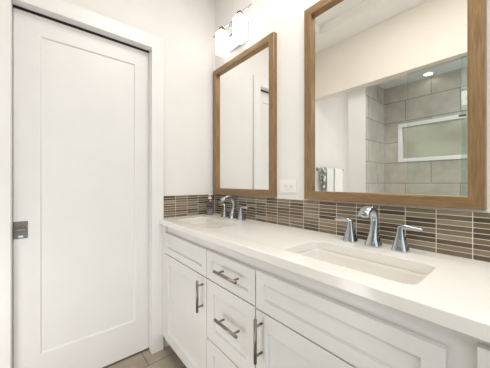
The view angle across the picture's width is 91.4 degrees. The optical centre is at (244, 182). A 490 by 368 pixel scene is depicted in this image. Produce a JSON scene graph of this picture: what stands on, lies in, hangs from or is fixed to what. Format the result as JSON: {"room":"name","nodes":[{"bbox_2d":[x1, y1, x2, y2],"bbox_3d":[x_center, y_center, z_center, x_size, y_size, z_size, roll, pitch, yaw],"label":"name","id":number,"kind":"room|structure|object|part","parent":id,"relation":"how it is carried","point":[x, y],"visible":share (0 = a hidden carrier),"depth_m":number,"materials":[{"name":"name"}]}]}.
{"room":"bathroom","nodes":[
{"label":"bathroom","id":0,"kind":"room"},
{"bbox_2d":[16,0,214,346],"bbox_3d":[-1.116,-0.315,1.264,2.420,2.900,0.120,0,0,-40],"label":"wall","id":1,"kind":"structure","parent":0,"point":[186,27],"depth_m":1.75,"materials":[{"name":"beige paint"}]},
{"bbox_2d":[13,8,148,367],"bbox_3d":[-0.908,0.120,1.429,0.686,2.006,0.052,0,0,-40],"label":"door","id":2,"kind":"structure","parent":1,"relation":"in","point":[81,98],"depth_m":1.38,"materials":[{"name":"white paint"}]},
{"bbox_3d":[-1.144,0.241,1.219,0.054,0.088,0.002,0,0,-40],"label":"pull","id":3,"kind":"part","parent":2,"relation":"part of","materials":[{"name":"grey metal"}]},
{"bbox_2d":[13,4,148,52],"bbox_3d":[-0.923,-0.892,1.444,0.690,0.017,0.050,0,0,-40],"label":"trim","id":4,"kind":"structure","parent":1,"relation":"attached to","point":[14,6],"depth_m":1.37,"materials":[{"name":"black metal"}]},
{"bbox_2d":[0,0,163,367],"bbox_3d":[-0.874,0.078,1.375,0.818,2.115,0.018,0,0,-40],"label":"trim","id":5,"kind":"structure","parent":1,"relation":"attached to","point":[62,8],"depth_m":1.30,"materials":[{"name":"white paint"}]},
{"bbox_2d":[164,194,213,217],"bbox_3d":[-0.403,0.167,1.774,0.413,0.153,0.006,0,0,-40],"label":"backsplash","id":6,"kind":"structure","parent":1,"relation":"attached to","point":[177,205],"depth_m":1.75,"materials":[{"name":"tile"}]},
{"bbox_2d":[103,345,186,367],"bbox_3d":[-0.356,1.185,0.257,2.500,0.100,3.000,0,0,-40],"label":"floor","id":7,"kind":"structure","parent":0,"point":[165,358],"depth_m":1.53,"materials":[{"name":"brown tile"}]},
{"bbox_2d":[163,225,209,367],"bbox_3d":[-0.226,0.708,1.523,0.469,0.855,0.583,0,0,-40],"label":"vanity cabinet","id":8,"kind":"object","parent":7,"relation":"on","point":[185,278],"visible":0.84,"depth_m":1.37,"materials":[{"name":"white paint"}]},
{"bbox_3d":[-0.355,0.398,1.388,0.019,0.134,0.537,0,0,-40],"label":"false drawer","id":9,"kind":"part","parent":8,"relation":"part of","materials":[{"name":"white paint"}]},
{"bbox_3d":[-0.236,0.562,1.179,0.012,0.155,0.012,0,0,39],"label":"bar pull","id":10,"kind":"part","parent":8,"relation":"part of","materials":[{"name":"silver metal"}]},
{"bbox_2d":[160,213,489,342],"bbox_3d":[0.264,0.260,0.954,0.454,0.033,2.119,0,0,-40],"label":"countertop","id":11,"kind":"structure","parent":8,"relation":"on","point":[454,294],"depth_m":0.70,"materials":[{"name":"white stone"}]},
{"bbox_2d":[190,221,224,227],"bbox_3d":[-0.239,0.348,1.496,0.251,0.143,0.446,0,0,-40],"label":"sink","id":12,"kind":"object","parent":11,"relation":"in","point":[204,224],"visible":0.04,"depth_m":1.68,"materials":[{"name":"white ceramic"}]},
{"bbox_2d":[207,194,213,214],"bbox_3d":[-0.268,0.163,1.831,0.053,0.160,0.053,0,0,5],"label":"soap bottle","id":13,"kind":"object","parent":11,"relation":"on","point":[210,205],"visible":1,"depth_m":1.81,"materials":[{"name":"white plastic"}]},
{"bbox_2d":[219,195,248,220],"bbox_3d":[-0.110,0.164,1.604,0.125,0.159,0.319,0,0,-40],"label":"faucet","id":14,"kind":"object","parent":11,"relation":"on","point":[232,215],"visible":1,"depth_m":1.61,"materials":[{"name":"silver metal"}]},
{"bbox_3d":[-0.143,0.199,1.695,0.053,0.090,0.053,0,0,-40],"label":"handle","id":15,"kind":"part","parent":14,"relation":"part of","materials":[{"name":"silver metal"}]},
{"bbox_3d":[-0.110,0.164,1.604,0.125,0.159,0.057,0,0,-40],"label":"spout","id":16,"kind":"part","parent":14,"relation":"part of","materials":[{"name":"silver metal"}]},
{"bbox_3d":[-0.026,0.199,1.555,0.053,0.090,0.053,0,0,-40],"label":"handle","id":17,"kind":"part","parent":14,"relation":"part of","materials":[{"name":"silver metal"}]},
{"bbox_2d":[297,248,426,284],"bbox_3d":[0.350,0.348,0.790,0.253,0.143,0.446,0,0,-40],"label":"sink","id":18,"kind":"object","parent":11,"relation":"in","point":[389,272],"visible":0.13,"depth_m":0.85,"materials":[{"name":"white ceramic"}]},
{"bbox_2d":[334,205,423,253],"bbox_3d":[0.473,0.164,0.905,0.125,0.159,0.319,0,0,-40],"label":"faucet","id":19,"kind":"object","parent":11,"relation":"on","point":[400,245],"visible":1,"depth_m":0.90,"materials":[{"name":"silver metal"}]},
{"bbox_3d":[0.417,0.158,1.022,0.021,0.022,0.068,0,0,-40],"label":"lever","id":20,"kind":"part","parent":19,"relation":"part of","materials":[{"name":"silver metal"}]},
{"bbox_3d":[0.439,0.199,0.996,0.053,0.090,0.053,0,0,-40],"label":"handle","id":21,"kind":"part","parent":19,"relation":"part of","materials":[{"name":"silver metal"}]},
{"bbox_3d":[0.473,0.164,0.905,0.125,0.159,0.057,0,0,-40],"label":"spout","id":22,"kind":"part","parent":19,"relation":"part of","materials":[{"name":"silver metal"}]},
{"bbox_3d":[0.556,0.199,0.855,0.053,0.090,0.053,0,0,-40],"label":"handle","id":23,"kind":"part","parent":19,"relation":"part of","materials":[{"name":"silver metal"}]},
{"bbox_3d":[0.578,0.158,0.829,0.021,0.022,0.068,0,0,-40],"label":"lever","id":24,"kind":"part","parent":19,"relation":"part of","materials":[{"name":"silver metal"}]},
{"bbox_2d":[207,242,258,367],"bbox_3d":[0.075,0.708,1.163,0.469,0.855,0.356,0,0,-40],"label":"vanity cabinet","id":25,"kind":"object","parent":7,"relation":"on","point":[231,275],"visible":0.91,"depth_m":1.03,"materials":[{"name":"white paint"}]},
{"bbox_3d":[-0.068,0.899,1.044,0.019,0.276,0.351,0,0,-40],"label":"drawer","id":26,"kind":"part","parent":25,"relation":"part of","materials":[{"name":"white paint"}]},
{"bbox_3d":[-0.087,0.393,1.000,0.013,0.013,0.158,0,0,-40],"label":"bar pull","id":27,"kind":"part","parent":25,"relation":"part of","materials":[{"name":"silver metal"}]},
{"bbox_3d":[-0.084,0.605,0.996,0.013,0.013,0.156,0,0,-40],"label":"bar pull","id":28,"kind":"part","parent":25,"relation":"part of","materials":[{"name":"silver metal"}]},
{"bbox_3d":[-0.068,0.398,1.044,0.019,0.134,0.351,0,0,-40],"label":"drawer","id":29,"kind":"part","parent":25,"relation":"part of","materials":[{"name":"white paint"}]},
{"bbox_2d":[253,260,460,367],"bbox_3d":[0.373,0.708,0.803,0.469,0.855,0.578,0,0,-40],"label":"vanity cabinet","id":30,"kind":"object","parent":7,"relation":"on","point":[301,321],"visible":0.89,"depth_m":0.66,"materials":[{"name":"white paint"}]},
{"bbox_3d":[0.036,0.566,0.851,0.012,0.156,0.012,0,0,39],"label":"bar pull","id":31,"kind":"part","parent":30,"relation":"part of","materials":[{"name":"silver metal"}]},
{"bbox_3d":[0.225,0.756,0.691,0.019,0.563,0.554,0,0,-40],"label":"cabinet door","id":32,"kind":"part","parent":30,"relation":"part of","materials":[{"name":"white paint"}]},
{"bbox_2d":[461,333,489,367],"bbox_3d":[0.754,0.708,0.377,0.430,0.855,0.564,0,0,-40],"label":"vanity cabinet","id":33,"kind":"object","parent":7,"relation":"on","point":[475,353],"visible":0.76,"depth_m":0.45,"materials":[{"name":"white paint"}]},
{"bbox_3d":[0.597,0.668,0.244,0.019,0.738,0.518,0,0,-40],"label":"cabinet door","id":34,"kind":"part","parent":33,"relation":"part of","materials":[{"name":"white paint"}]},
{"bbox_2d":[215,0,489,261],"bbox_3d":[0.638,-0.315,0.954,0.120,2.900,2.600,0,0,-40],"label":"wall","id":35,"kind":"structure","parent":0,"point":[285,18],"depth_m":1.34,"materials":[{"name":"beige paint"}]},
{"bbox_2d":[213,3,251,56],"bbox_3d":[-0.082,-1.011,1.638,0.112,0.183,0.440,0,0,-40],"label":"wall lamp","id":36,"kind":"object","parent":35,"relation":"attached to","point":[225,43],"visible":1,"depth_m":1.63,"materials":[{"name":"white glass"}]},
{"bbox_3d":[-0.164,-0.998,1.705,0.072,0.157,0.072,0,0,-40],"label":"lamp shade","id":37,"kind":"part","parent":36,"relation":"part of","materials":[{"name":"white glass"}]},
{"bbox_3d":[-0.032,-0.998,1.546,0.072,0.157,0.072,0,0,-40],"label":"lamp shade","id":38,"kind":"part","parent":36,"relation":"part of","materials":[{"name":"white glass"}]},
{"bbox_2d":[213,31,276,196],"bbox_3d":[-0.033,-0.397,1.642,0.030,0.960,0.652,0,0,-40],"label":"framed mirror","id":39,"kind":"object","parent":35,"relation":"attached to","point":[245,86],"visible":1,"depth_m":1.59,"materials":[{"name":"brown wood"}]},
{"bbox_2d":[280,179,296,192],"bbox_3d":[0.240,0.018,1.332,0.008,0.074,0.115,0,0,-40],"label":"wall outlet","id":40,"kind":"object","parent":35,"relation":"attached to","point":[286,185],"visible":1,"depth_m":1.32,"materials":[{"name":"white plastic"}]},
{"bbox_2d":[283,183,292,188],"bbox_3d":[0.238,0.018,1.330,0.003,0.033,0.066,0,0,-40],"label":"receptacle","id":41,"kind":"object","parent":40,"relation":"attached to","point":[285,185],"depth_m":1.33,"materials":[{"name":"white plastic"}]},
{"bbox_2d":[215,194,489,262],"bbox_3d":[0.436,0.167,1.097,0.006,0.153,2.119,0,0,-40],"label":"backsplash","id":42,"kind":"structure","parent":35,"relation":"attached to","point":[456,233],"depth_m":0.93,"materials":[{"name":"tile"}]},
{"bbox_2d":[304,0,486,209],"bbox_3d":[0.521,-0.397,0.976,0.030,0.960,0.655,0,0,-40],"label":"framed mirror","id":43,"kind":"object","parent":35,"relation":"attached to","point":[395,91],"visible":1,"depth_m":0.92,"materials":[{"name":"brown wood"}]}
]}

